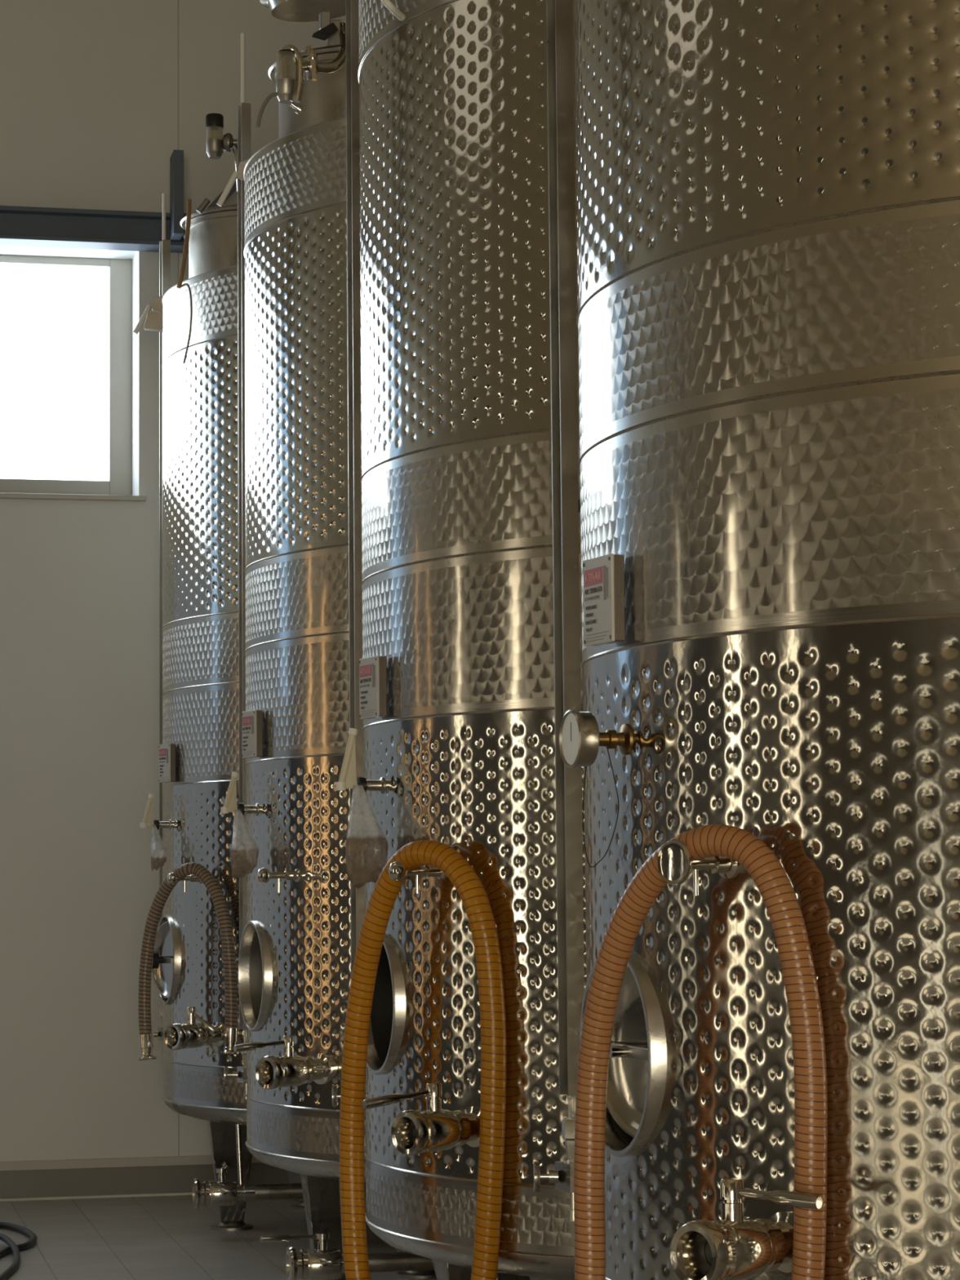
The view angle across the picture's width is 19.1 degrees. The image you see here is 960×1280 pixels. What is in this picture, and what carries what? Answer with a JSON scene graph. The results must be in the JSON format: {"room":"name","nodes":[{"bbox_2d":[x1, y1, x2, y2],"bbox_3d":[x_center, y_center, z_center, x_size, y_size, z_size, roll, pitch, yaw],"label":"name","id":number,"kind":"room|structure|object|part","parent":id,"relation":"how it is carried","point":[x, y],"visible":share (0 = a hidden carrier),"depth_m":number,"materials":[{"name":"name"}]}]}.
{"room":"processing plant","nodes":[
{"label":"processing plant","id":0,"kind":"room"},
{"bbox_2d":[0,0,345,1161],"bbox_3d":[-3.212,-0.782,14.489,9.142,7.182,0.460,1,-5,-13],"label":"wall","id":1,"kind":"structure","parent":0,"point":[98,97],"depth_m":14.46,"materials":[{"name":"white paint"}]},
{"bbox_2d":[0,254,146,502],"bbox_3d":[-3.900,-1.378,14.339,4.387,1.333,0.454,1,-5,-13],"label":"window","id":2,"kind":"structure","parent":1,"relation":"in","point":[66,322],"depth_m":14.93,"materials":[{"name":"grey"}]},
{"bbox_3d":[-3.962,-1.417,14.530,4.120,1.138,0.007,1,-5,-13],"label":"pane","id":3,"kind":"part","parent":2,"relation":"part of","materials":[{"name":"glass"}]},
{"bbox_3d":[-3.886,-0.730,14.250,4.387,0.025,0.385,1,-5,-13],"label":"sill","id":4,"kind":"part","parent":2,"relation":"part of","materials":[{"name":"grey"}]},
{"bbox_2d":[0,1192,191,1201],"bbox_3d":[-3.123,2.769,13.943,8.452,0.012,0.014,1,-5,-13],"label":"trim","id":5,"kind":"structure","parent":1,"relation":"attached to","point":[168,1193],"depth_m":14.21,"materials":[{"name":"grey"}]},
{"bbox_2d":[0,149,236,253],"bbox_3d":[-3.134,-2.260,14.213,8.452,0.457,0.328,1,-5,-13],"label":"steel beam","id":6,"kind":"structure","parent":1,"relation":"attached to","point":[20,226],"depth_m":14.49,"materials":[{"name":"grey metal"}]},
{"bbox_3d":[-1.543,-2.264,14.492,0.052,0.431,0.161,1,-5,-13],"label":"post","id":7,"kind":"part","parent":6,"relation":"part of","materials":[{"name":"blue metal"}]},
{"bbox_2d":[0,1155,262,1170],"bbox_3d":[-3.126,2.605,13.962,8.452,0.042,0.025,1,-5,-13],"label":"trim","id":8,"kind":"structure","parent":1,"relation":"attached to","point":[201,1159],"depth_m":14.24,"materials":[{"name":"grey"}]},
{"bbox_2d":[0,1162,289,1198],"bbox_3d":[-3.126,2.701,13.960,8.452,0.150,0.014,1,-5,-13],"label":"baseboard","id":9,"kind":"structure","parent":1,"relation":"attached to","point":[20,1184],"depth_m":14.25,"materials":[{"name":"tile"}]},
{"bbox_2d":[0,1195,530,1279],"bbox_3d":[-0.963,2.006,4.518,9.142,0.115,20.585,1,-5,-13],"label":"floor","id":10,"kind":"structure","parent":0,"point":[149,1237],"depth_m":12.46,"materials":[{"name":"grey tile"}]},
{"bbox_2d":[0,1222,36,1279],"bbox_3d":[-2.006,2.567,11.952,0.367,0.055,2.136,1,-5,-13],"label":"hose","id":11,"kind":"object","parent":10,"relation":"on","point":[13,1247],"visible":1,"depth_m":12.15,"materials":[{"name":"grey plastic"}]},
{"bbox_2d":[133,113,365,1231],"bbox_3d":[-0.376,0.218,13.216,2.428,4.917,2.308,1,-5,-13],"label":"tank","id":12,"kind":"object","parent":10,"relation":"on","point":[196,320],"visible":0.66,"depth_m":12.57,"materials":[{"name":"metal"}]},
{"bbox_2d":[151,824,167,871],"bbox_3d":[-1.434,0.927,12.685,0.072,0.210,0.130,1,-5,-13],"label":"plastic bag","id":13,"kind":"object","parent":12,"relation":"hanging from","point":[158,850],"visible":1,"depth_m":12.65,"materials":[{"name":"clear plastic"}]},
{"bbox_2d":[153,819,171,830],"bbox_3d":[-1.421,0.829,12.776,0.088,0.051,0.058,1,-5,-13],"label":"tap","id":14,"kind":"object","parent":12,"relation":"on","point":[167,824],"depth_m":12.76,"materials":[{"name":"silver metal"}]},
{"bbox_3d":[-1.375,1.435,12.781,0.036,0.346,0.346,3,-6,-37],"label":"manway lid","id":15,"kind":"part","parent":12,"relation":"part of","materials":[{"name":"metal"}]},
{"bbox_3d":[-1.425,1.434,12.760,0.102,0.078,0.080,1,-5,-13],"label":"clamp knob","id":16,"kind":"part","parent":12,"relation":"part of","materials":[{"name":"black rubber"}]},
{"bbox_3d":[-1.518,-2.014,13.672,0.017,0.264,0.017,1,-5,-13],"label":"gauge rod","id":17,"kind":"part","parent":12,"relation":"part of","materials":[{"name":"silver metal"}]},
{"bbox_3d":[-1.410,0.551,12.737,0.006,0.170,0.133,2,-5,-27],"label":"notice plate","id":18,"kind":"part","parent":12,"relation":"part of","materials":[{"name":"white metal"}]},
{"bbox_2d":[166,871,202,892],"bbox_3d":[-1.284,1.055,12.410,0.178,0.087,0.055,3,-6,-37],"label":"tap","id":19,"kind":"object","parent":12,"relation":"on","point":[171,878],"depth_m":12.41,"materials":[{"name":"metal"}]},
{"bbox_2d":[137,862,239,1061],"bbox_3d":[-1.265,1.393,12.320,0.528,0.860,0.088,-3,-6,29],"label":"hose","id":20,"kind":"object","parent":12,"relation":"attached to","point":[230,1033],"visible":1,"depth_m":12.33,"materials":[{"name":"plastic"}]},
{"bbox_3d":[-1.239,1.612,12.208,0.041,0.076,0.041,1,-5,-13],"label":"stem","id":21,"kind":"part","parent":12,"relation":"part of","materials":[{"name":"metal"}]},
{"bbox_3d":[-1.186,1.638,12.200,0.115,0.100,0.025,-1,-5,7],"label":"lever","id":22,"kind":"part","parent":12,"relation":"part of","materials":[{"name":"metal"}]},
{"bbox_3d":[-1.013,-1.917,12.974,0.704,0.068,0.704,1,-5,-13],"label":"manhole lid","id":23,"kind":"part","parent":12,"relation":"part of","materials":[{"name":"metal"}]},
{"bbox_2d":[206,138,222,159],"bbox_3d":[-1.163,-2.151,12.474,0.073,0.076,0.073,1,-5,-13],"label":"cup","id":24,"kind":"object","parent":12,"relation":"on","point":[214,146],"depth_m":12.45,"materials":[{"name":"metal"}]},
{"bbox_3d":[-1.143,2.365,12.592,0.051,0.062,0.051,1,-5,-13],"label":"stem","id":25,"kind":"part","parent":12,"relation":"part of","materials":[{"name":"metal"}]},
{"bbox_3d":[-1.127,2.327,12.580,0.052,0.048,0.025,-5,-7,43],"label":"lever","id":26,"kind":"part","parent":12,"relation":"part of","materials":[{"name":"metal"}]},
{"bbox_3d":[-1.128,2.372,12.930,0.229,0.523,0.354,0,-5,-8],"label":"leg","id":27,"kind":"part","parent":12,"relation":"part of","materials":[{"name":"silver metal"}]},
{"bbox_3d":[-0.812,2.435,13.705,0.354,0.523,0.229,3,-6,-38],"label":"leg","id":28,"kind":"part","parent":12,"relation":"part of","materials":[{"name":"silver metal"}]},
{"bbox_2d":[216,0,436,1279],"bbox_3d":[0.186,0.009,10.822,2.461,4.916,2.308,1,-5,-13],"label":"tank","id":29,"kind":"object","parent":10,"relation":"on","point":[295,956],"visible":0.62,"depth_m":10.18,"materials":[{"name":"metal"}]},
{"bbox_3d":[-0.940,-2.247,11.284,0.017,0.322,0.017,1,-5,-13],"label":"gauge rod","id":30,"kind":"part","parent":29,"relation":"part of","materials":[{"name":"white plastic"}]},
{"bbox_2d":[230,809,258,879],"bbox_3d":[-0.856,0.740,10.290,0.102,0.256,0.142,1,-5,-13],"label":"plastic bag","id":31,"kind":"object","parent":29,"relation":"hanging from","point":[243,842],"visible":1,"depth_m":10.25,"materials":[{"name":"clear plastic"}]},
{"bbox_2d":[236,803,258,816],"bbox_3d":[-0.843,0.619,10.386,0.088,0.051,0.058,1,-5,-13],"label":"tap","id":32,"kind":"object","parent":29,"relation":"on","point":[254,809],"depth_m":10.37,"materials":[{"name":"silver metal"}]},
{"bbox_3d":[-0.840,0.343,10.366,0.006,0.170,0.133,2,-5,-26],"label":"notice plate","id":33,"kind":"part","parent":29,"relation":"part of","materials":[{"name":"white metal"}]},
{"bbox_3d":[-0.749,1.392,9.766,0.207,0.037,0.025,2,-6,-31],"label":"lever","id":34,"kind":"part","parent":29,"relation":"part of","materials":[{"name":"metal"}]},
{"bbox_2d":[256,867,301,892],"bbox_3d":[-0.706,0.845,10.020,0.178,0.087,0.055,3,-6,-37],"label":"tap","id":35,"kind":"object","parent":29,"relation":"on","point":[293,875],"depth_m":10.03,"materials":[{"name":"metal"}]},
{"bbox_2d":[275,77,295,103],"bbox_3d":[-0.675,-1.909,9.900,0.069,0.076,0.069,1,-5,-13],"label":"cup","id":36,"kind":"object","parent":29,"relation":"on","point":[285,86],"depth_m":9.87,"materials":[{"name":"metal"}]},
{"bbox_3d":[-0.674,2.135,10.166,0.231,0.025,0.025,1,-5,-19],"label":"lever","id":37,"kind":"part","parent":29,"relation":"part of","materials":[{"name":"metal"}]},
{"bbox_3d":[-0.660,1.402,9.818,0.041,0.076,0.041,1,-5,-13],"label":"stem","id":38,"kind":"part","parent":29,"relation":"part of","materials":[{"name":"metal"}]},
{"bbox_3d":[-0.653,-1.973,9.911,0.083,0.203,0.030,1,-5,-13],"label":"cup arm","id":39,"kind":"part","parent":29,"relation":"part of","materials":[{"name":"metal"}]},
{"bbox_3d":[-0.435,-2.127,10.584,0.704,0.068,0.704,1,-5,-13],"label":"manhole lid","id":40,"kind":"part","parent":29,"relation":"part of","materials":[{"name":"metal"}]},
{"bbox_3d":[-0.564,2.155,10.201,0.051,0.062,0.051,1,-5,-13],"label":"stem","id":41,"kind":"part","parent":29,"relation":"part of","materials":[{"name":"metal"}]},
{"bbox_3d":[-0.550,2.162,10.540,0.229,0.523,0.354,0,-5,-8],"label":"leg","id":42,"kind":"part","parent":29,"relation":"part of","materials":[{"name":"silver metal"}]},
{"bbox_3d":[-0.548,-2.213,10.370,0.072,0.145,0.054,1,-5,-13],"label":"hinge arm","id":43,"kind":"part","parent":29,"relation":"part of","materials":[{"name":"metal"}]},
{"bbox_3d":[-0.035,2.100,9.880,0.354,0.523,0.229,-3,-5,22],"label":"leg","id":44,"kind":"part","parent":29,"relation":"part of","materials":[{"name":"silver metal"}]},
{"bbox_2d":[331,0,586,1279],"bbox_3d":[0.727,-0.186,8.405,2.463,4.882,2.309,1,-5,-13],"label":"tank","id":45,"kind":"object","parent":10,"relation":"on","point":[451,742],"visible":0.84,"depth_m":7.66,"materials":[{"name":"metal"}]},
{"bbox_2d":[345,785,388,888],"bbox_3d":[-0.318,0.543,7.860,0.136,0.289,0.127,-4,-6,33],"label":"plastic bag","id":46,"kind":"object","parent":45,"relation":"hanging from","point":[363,867],"visible":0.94,"depth_m":7.83,"materials":[{"name":"clear plastic"}]},
{"bbox_3d":[-0.310,0.134,7.980,0.006,0.170,0.133,2,-5,-24],"label":"notice plate","id":47,"kind":"part","parent":45,"relation":"part of","materials":[{"name":"white metal"}]},
{"bbox_2d":[356,777,385,794],"bbox_3d":[-0.302,0.407,7.971,0.088,0.051,0.058,1,-5,-13],"label":"tap","id":48,"kind":"object","parent":45,"relation":"on","point":[379,785],"depth_m":7.96,"materials":[{"name":"silver metal"}]},
{"bbox_3d":[-0.209,1.184,7.350,0.210,0.044,0.025,2,-6,-31],"label":"lever","id":49,"kind":"part","parent":45,"relation":"part of","materials":[{"name":"metal"}]},
{"bbox_2d":[388,861,445,893],"bbox_3d":[-0.165,0.633,7.605,0.178,0.087,0.055,3,-6,-37],"label":"tap","id":50,"kind":"object","parent":45,"relation":"on","point":[397,870],"depth_m":7.60,"materials":[{"name":"metal"}]},
{"bbox_2d":[339,840,506,1279],"bbox_3d":[-0.163,1.219,7.570,0.132,1.369,0.589,4,-7,-42],"label":"hose","id":51,"kind":"object","parent":45,"relation":"attached to","point":[471,891],"visible":0.99,"depth_m":7.52,"materials":[{"name":"orange plastic"}]},
{"bbox_3d":[-0.119,1.190,7.403,0.041,0.076,0.041,1,-5,-13],"label":"stem","id":52,"kind":"part","parent":45,"relation":"part of","materials":[{"name":"metal"}]},
{"bbox_3d":[-0.009,1.950,8.125,0.229,0.523,0.354,0,-5,-8],"label":"leg","id":53,"kind":"part","parent":45,"relation":"part of","materials":[{"name":"silver metal"}]},
{"bbox_3d":[0.307,2.013,8.900,0.354,0.523,0.229,3,-6,-38],"label":"leg","id":54,"kind":"part","parent":45,"relation":"part of","materials":[{"name":"silver metal"}]},
{"bbox_2d":[533,0,959,1279],"bbox_3d":[1.306,-0.400,5.961,2.419,4.882,2.309,1,-5,-13],"label":"tank","id":55,"kind":"object","parent":10,"relation":"on","point":[767,320],"visible":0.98,"depth_m":5.17,"materials":[{"name":"metal"}]},
{"bbox_3d":[0.180,-0.865,6.266,0.018,3.835,0.018,1,-5,-13],"label":"sight glass","id":56,"kind":"part","parent":55,"relation":"part of","materials":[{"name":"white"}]},
{"bbox_3d":[0.232,-0.077,5.573,0.006,0.170,0.133,1,-5,-22],"label":"notice plate","id":57,"kind":"part","parent":55,"relation":"part of","materials":[{"name":"white metal"}]},
{"bbox_3d":[0.254,0.193,5.525,0.093,0.069,0.068,1,-5,-13],"label":"thermometer stem","id":58,"kind":"part","parent":55,"relation":"part of","materials":[{"name":"gold metal"}]},
{"bbox_3d":[0.332,0.800,5.545,0.036,0.346,0.346,2,-6,-31],"label":"manway lid","id":59,"kind":"part","parent":55,"relation":"part of","materials":[{"name":"metal"}]},
{"bbox_2d":[657,839,739,895],"bbox_3d":[0.405,0.412,5.165,0.148,0.101,0.083,3,-6,-37],"label":"tap","id":60,"kind":"object","parent":55,"relation":"on","point":[675,862],"depth_m":5.15,"materials":[{"name":"metal"}]},
{"bbox_2d":[573,824,827,1279],"bbox_3d":[0.372,0.920,5.128,0.578,1.170,0.095,-5,-6,41],"label":"hose","id":61,"kind":"object","parent":55,"relation":"attached to","point":[775,889],"visible":0.98,"depth_m":5.07,"materials":[{"name":"orange plastic"}]},
{"bbox_3d":[0.439,0.976,4.953,0.041,0.076,0.041,1,-5,-13],"label":"stem","id":62,"kind":"part","parent":55,"relation":"part of","materials":[{"name":"metal"}]},
{"bbox_3d":[0.508,0.960,4.896,0.181,0.029,0.025,-5,-6,40],"label":"lever","id":63,"kind":"part","parent":55,"relation":"part of","materials":[{"name":"metal"}]}
]}

